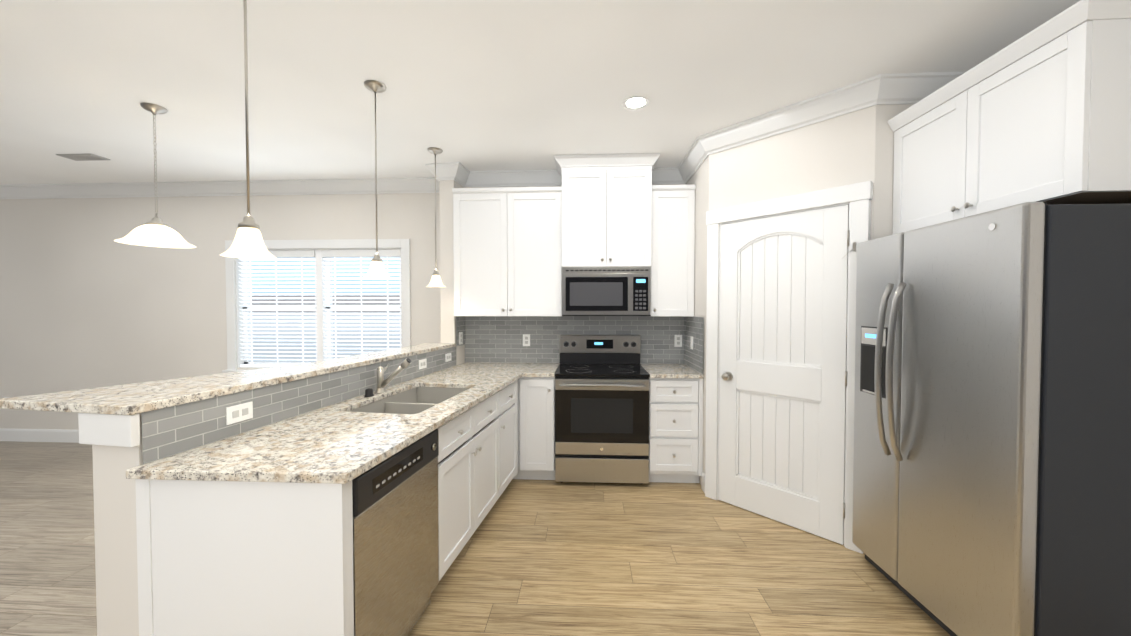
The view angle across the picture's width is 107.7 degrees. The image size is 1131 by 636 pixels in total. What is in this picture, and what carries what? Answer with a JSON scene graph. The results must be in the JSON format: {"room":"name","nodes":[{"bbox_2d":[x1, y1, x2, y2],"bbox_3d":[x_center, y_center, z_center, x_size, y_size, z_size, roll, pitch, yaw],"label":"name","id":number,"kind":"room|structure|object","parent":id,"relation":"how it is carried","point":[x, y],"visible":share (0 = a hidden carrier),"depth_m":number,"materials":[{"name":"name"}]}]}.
{"room":"kitchen","nodes":[
{"label":"kitchen","id":0,"kind":"room"},
{"bbox_2d":[0,193,439,429],"bbox_3d":[-4.138,-0.030,4.437,6.143,2.740,0.130,0,1,3],"label":"wall","id":1,"kind":"structure","parent":0,"point":[87,301],"depth_m":4.39,"materials":[{"name":"paint"}]},
{"bbox_2d":[222,239,410,372],"bbox_3d":[-2.563,-0.083,4.324,2.000,1.450,0.190,0,1,3],"label":"window","id":2,"kind":"structure","parent":1,"relation":"in","point":[235,361],"depth_m":4.31,"materials":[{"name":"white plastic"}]},
{"bbox_2d":[238,249,400,366],"bbox_3d":[-2.563,-0.093,4.326,1.748,1.223,0.066,0,1,3],"label":"window blinds","id":3,"kind":"object","parent":2,"relation":"attached to","point":[305,255],"visible":0.79,"depth_m":4.32,"materials":[{"name":"white plastic"}]},
{"bbox_2d":[0,428,704,492],"bbox_3d":[-3.056,1.285,3.887,8.365,0.135,0.915,0,1,3],"label":"baseboard","id":4,"kind":"structure","parent":1,"relation":"attached to","point":[40,435],"depth_m":4.47,"materials":[{"name":"white wood"}]},
{"bbox_2d":[0,70,1000,198],"bbox_3d":[-2.356,-1.314,3.378,9.810,0.125,1.742,0,1,3],"label":"crown molding","id":5,"kind":"structure","parent":1,"relation":"attached to","point":[897,89],"depth_m":3.87,"materials":[{"name":"white wood"}]},
{"bbox_2d":[440,180,464,364],"bbox_3d":[-1.064,-0.019,3.962,0.135,2.740,0.295,0,1,9],"label":"wall","id":6,"kind":"structure","parent":0,"point":[448,326],"depth_m":3.81,"materials":[{"name":"paint"}]},
{"bbox_2d":[0,441,950,635],"bbox_3d":[-2.396,1.482,0.364,10.050,0.100,8.450,0,1,3],"label":"floor","id":7,"kind":"structure","parent":0,"point":[544,558],"depth_m":2.28,"materials":[{"name":"brown wood"}]},
{"bbox_2d":[92,401,195,635],"bbox_3d":[-1.508,0.861,1.508,0.195,1.091,0.200,0,1,9],"label":"wall post","id":8,"kind":"object","parent":7,"relation":"on","point":[114,491],"visible":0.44,"depth_m":1.41,"materials":[{"name":"paint"}]},
{"bbox_2d":[78,413,139,446],"bbox_3d":[-1.511,0.369,1.484,0.217,0.106,0.228,0,1,9],"label":"corbel","id":9,"kind":"object","parent":8,"relation":"attached to","point":[110,430],"visible":0.6,"depth_m":1.37,"materials":[{"name":"white wood"}]},
{"bbox_2d":[352,429,438,635],"bbox_3d":[-0.971,0.966,1.747,0.667,0.870,0.599,0,1,9],"label":"dishwasher","id":10,"kind":"object","parent":7,"relation":"on","point":[395,545],"visible":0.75,"depth_m":1.64,"materials":[{"name":"silver metal"}]},
{"bbox_2d":[437,380,517,519],"bbox_3d":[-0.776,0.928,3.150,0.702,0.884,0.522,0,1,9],"label":"base cabinet","id":11,"kind":"object","parent":7,"relation":"on","point":[478,455],"depth_m":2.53,"materials":[{"name":"white wood"}]},
{"bbox_2d":[126,358,559,483],"bbox_3d":[-0.708,0.470,2.666,0.994,0.446,2.842,0,1,9],"label":"countertop","id":12,"kind":"structure","parent":11,"relation":"on","point":[345,441],"depth_m":1.74,"materials":[{"name":"stone"}]},
{"bbox_2d":[364,358,410,396],"bbox_3d":[-1.080,0.359,2.549,0.238,0.218,0.224,0,1,9],"label":"faucet","id":13,"kind":"object","parent":12,"relation":"on","point":[381,383],"depth_m":2.57,"materials":[{"name":"silver metal"}]},
{"bbox_2d":[348,387,468,413],"bbox_3d":[-0.898,0.598,2.497,0.486,0.198,0.856,0,1,9],"label":"sink","id":14,"kind":"object","parent":12,"relation":"in","point":[408,400],"depth_m":2.67,"materials":[{"name":"silver metal"}]},
{"bbox_2d":[513,377,554,479],"bbox_3d":[-0.344,0.916,3.688,0.541,0.883,0.666,0,1,3],"label":"base cabinet","id":15,"kind":"object","parent":7,"relation":"on","point":[536,422],"visible":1,"depth_m":3.38,"materials":[{"name":"white wood"}]},
{"bbox_2d":[555,335,649,483],"bbox_3d":[0.308,0.764,3.621,0.758,1.190,0.709,0,1,3],"label":"range","id":16,"kind":"object","parent":7,"relation":"on","point":[601,414],"visible":1,"depth_m":3.33,"materials":[{"name":"silver metal"}]},
{"bbox_2d":[648,377,702,482],"bbox_3d":[0.904,0.917,3.623,0.423,0.883,0.666,0,1,3],"label":"base cabinet","id":17,"kind":"object","parent":7,"relation":"on","point":[675,430],"visible":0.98,"depth_m":3.33,"materials":[{"name":"white wood"}]},
{"bbox_2d":[640,364,703,378],"bbox_3d":[0.905,0.459,3.621,0.424,0.030,0.653,0,1,3],"label":"countertop","id":18,"kind":"structure","parent":17,"relation":"on","point":[669,371],"depth_m":3.46,"materials":[{"name":"stone"}]},
{"bbox_2d":[852,202,1130,635],"bbox_3d":[1.983,0.493,1.876,0.923,1.810,0.910,0,1,3],"label":"fridge","id":19,"kind":"object","parent":7,"relation":"on","point":[992,456],"visible":1,"depth_m":1.51,"materials":[{"name":"silver metal"}]},
{"bbox_2d":[0,0,1091,184],"bbox_3d":[-2.396,-1.357,0.300,10.050,0.100,8.450,0,1,3],"label":"ceiling","id":20,"kind":"structure","parent":0,"point":[483,85],"depth_m":2.28,"materials":[{"name":"paint"}]},
{"bbox_2d":[56,154,109,160],"bbox_3d":[-4.125,-1.374,3.540,0.320,0.010,0.140,0,1,3],"label":"ceiling vent","id":21,"kind":"object","parent":20,"relation":"in","point":[84,157],"visible":1,"depth_m":3.53,"materials":[{"name":"grey metal"}]},
{"bbox_2d":[114,102,195,247],"bbox_3d":[-2.658,-0.921,2.682,0.384,0.880,0.384,0,1,3],"label":"dining pendant light","id":22,"kind":"object","parent":20,"relation":"hanging from","point":[155,231],"visible":1,"depth_m":2.66,"materials":[{"name":"white glass"}]},
{"bbox_2d":[220,0,276,259],"bbox_3d":[-1.097,-0.772,1.422,0.160,1.120,0.160,0,1,3],"label":"pendant light","id":23,"kind":"object","parent":20,"relation":"hanging from","point":[248,242],"visible":1,"depth_m":1.42,"materials":[{"name":"white glass"}]},
{"bbox_2d":[362,80,391,278],"bbox_3d":[-1.110,-0.795,2.424,0.160,1.120,0.160,0,1,3],"label":"pendant light","id":24,"kind":"object","parent":20,"relation":"hanging from","point":[376,270],"visible":1,"depth_m":2.41,"materials":[{"name":"white glass"}]},
{"bbox_2d":[426,147,445,286],"bbox_3d":[-1.069,-0.817,3.403,0.160,1.120,0.160,0,1,3],"label":"pendant light","id":25,"kind":"object","parent":20,"relation":"hanging from","point":[435,281],"visible":1,"depth_m":3.39,"materials":[{"name":"white glass"}]},
{"bbox_2d":[622,96,648,109],"bbox_3d":[0.443,-1.355,2.611,0.170,0.006,0.170,0,1,3],"label":"recessed light","id":26,"kind":"object","parent":20,"relation":"in","point":[637,104],"visible":1,"depth_m":2.62,"materials":[{"name":"white plastic"}]},
{"bbox_2d":[439,181,685,364],"bbox_3d":[0.741,-0.022,4.098,3.937,2.740,0.300,0,1,3],"label":"wall","id":27,"kind":"structure","parent":0,"point":[521,192],"depth_m":4.02,"materials":[{"name":"paint"}]},
{"bbox_2d":[453,189,561,315],"bbox_3d":[-0.506,-0.562,3.823,0.967,1.088,0.347,0,1,3],"label":"upper cabinet","id":28,"kind":"object","parent":27,"relation":"attached to","point":[515,250],"depth_m":3.65,"materials":[{"name":"white wood"}]},
{"bbox_2d":[465,316,703,373],"bbox_3d":[0.059,0.213,3.660,2.122,0.457,0.655,0,1,3],"label":"wall tile","id":29,"kind":"structure","parent":27,"relation":"attached to","point":[494,339],"depth_m":3.98,"materials":[{"name":"grey tile"}]},
{"bbox_2d":[523,334,529,345],"bbox_3d":[-0.378,0.215,3.999,0.072,0.115,0.008,0,1,3],"label":"electrical outlet","id":30,"kind":"object","parent":29,"relation":"attached to","point":[526,339],"visible":1,"depth_m":4.00,"materials":[{"name":"white plastic"}]},
{"bbox_2d":[674,335,681,346],"bbox_3d":[1.070,0.217,3.923,0.072,0.115,0.008,0,1,3],"label":"electrical outlet","id":31,"kind":"object","parent":29,"relation":"attached to","point":[677,340],"visible":1,"depth_m":3.92,"materials":[{"name":"white plastic"}]},
{"bbox_2d":[690,336,692,349],"bbox_3d":[1.107,0.218,3.633,0.008,0.115,0.072,0,1,3],"label":"light switch","id":32,"kind":"object","parent":29,"relation":"attached to","point":[691,342],"visible":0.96,"depth_m":3.62,"materials":[{"name":"white plastic"}]},
{"bbox_2d":[560,153,655,268],"bbox_3d":[0.361,-0.914,3.743,0.770,0.938,0.402,0,1,3],"label":"upper cabinet","id":33,"kind":"object","parent":27,"relation":"attached to","point":[606,199],"depth_m":3.55,"materials":[{"name":"white wood"}]},
{"bbox_2d":[562,267,650,315],"bbox_3d":[0.361,-0.231,3.757,0.758,0.421,0.402,0,1,3],"label":"microwave","id":34,"kind":"object","parent":33,"relation":"attached to","point":[606,291],"visible":1,"depth_m":3.56,"materials":[{"name":"silver metal"}]},
{"bbox_2d":[651,189,694,315],"bbox_3d":[0.936,-0.561,3.748,0.376,1.088,0.347,0,1,3],"label":"upper cabinet","id":35,"kind":"object","parent":27,"relation":"attached to","point":[673,212],"depth_m":3.58,"materials":[{"name":"white wood"}]},
{"bbox_2d":[686,104,941,483],"bbox_3d":[1.819,-0.001,3.153,1.445,2.740,1.475,0,1,3],"label":"wall","id":36,"kind":"structure","parent":0,"point":[851,148],"depth_m":2.69,"materials":[{"name":"paint"}]},
{"bbox_2d":[719,205,849,544],"bbox_3d":[1.406,0.345,2.768,0.107,2.054,0.810,-1,2,-42],"label":"pantry door","id":37,"kind":"structure","parent":36,"relation":"in","point":[783,342],"depth_m":2.74,"materials":[{"name":"white wood"}]},
{"bbox_2d":[705,181,872,553],"bbox_3d":[1.421,0.290,2.786,0.064,2.174,1.024,-1,2,-42],"label":"door frame","id":38,"kind":"structure","parent":36,"relation":"attached to","point":[857,198],"depth_m":2.70,"materials":[{"name":"white wood"}]},
{"bbox_2d":[888,0,1130,234],"bbox_3d":[2.153,-0.794,1.896,0.643,0.662,0.958,0,1,3],"label":"upper cabinet","id":39,"kind":"object","parent":36,"relation":"attached to","point":[1049,123],"visible":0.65,"depth_m":1.65,"materials":[{"name":"white wood"}]},
{"bbox_3d":[-1.275,0.833,2.719,0.135,1.091,2.265,0,1,9],"label":"wall","id":40,"kind":"structure","parent":0,"visible":0},
{"bbox_2d":[0,343,455,414],"bbox_3d":[-1.509,0.274,2.625,0.599,0.030,2.498,0,1,9],"label":"bar","id":41,"kind":"object","parent":40,"relation":"on","point":[132,399],"visible":0.98,"depth_m":1.65,"materials":[{"name":"stone"}]},
{"bbox_2d":[142,316,464,464],"bbox_3d":[-1.197,0.235,2.713,0.001,0.455,2.695,0,1,9],"label":"wall tile","id":42,"kind":"structure","parent":40,"relation":"attached to","point":[170,431],"depth_m":1.85,"materials":[{"name":"grey tile"}]},
{"bbox_2d":[226,401,252,424],"bbox_3d":[-1.358,0.396,1.726,0.008,0.072,0.115,0,1,9],"label":"outlet","id":43,"kind":"object","parent":42,"relation":"attached to","point":[239,413],"visible":1,"depth_m":1.72,"materials":[{"name":"white plastic"}]},
{"bbox_2d":[419,359,426,369],"bbox_3d":[-1.110,0.358,3.215,0.008,0.072,0.115,0,1,9],"label":"outlet","id":44,"kind":"object","parent":42,"relation":"attached to","point":[422,363],"visible":1,"depth_m":3.21,"materials":[{"name":"white plastic"}]},
{"bbox_2d":[445,353,450,361],"bbox_3d":[-1.035,0.348,3.659,0.007,0.072,0.115,0,1,9],"label":"outlet","id":45,"kind":"object","parent":42,"relation":"attached to","point":[447,357],"visible":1,"depth_m":3.64,"materials":[{"name":"white plastic"}]},
{"bbox_2d":[459,332,462,344],"bbox_3d":[-0.991,0.192,3.922,0.007,0.115,0.072,0,1,9],"label":"electrical outlet","id":46,"kind":"object","parent":42,"relation":"attached to","point":[460,337],"visible":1,"depth_m":3.91,"materials":[{"name":"white plastic"}]},
{"label":"outside","id":47,"kind":"structure","parent":0,"visible":0},
{"bbox_2d":[250,257,399,361],"bbox_3d":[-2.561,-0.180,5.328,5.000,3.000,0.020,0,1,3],"label":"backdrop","id":48,"kind":"structure","parent":47,"point":[312,346],"depth_m":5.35,"materials":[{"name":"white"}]}
]}

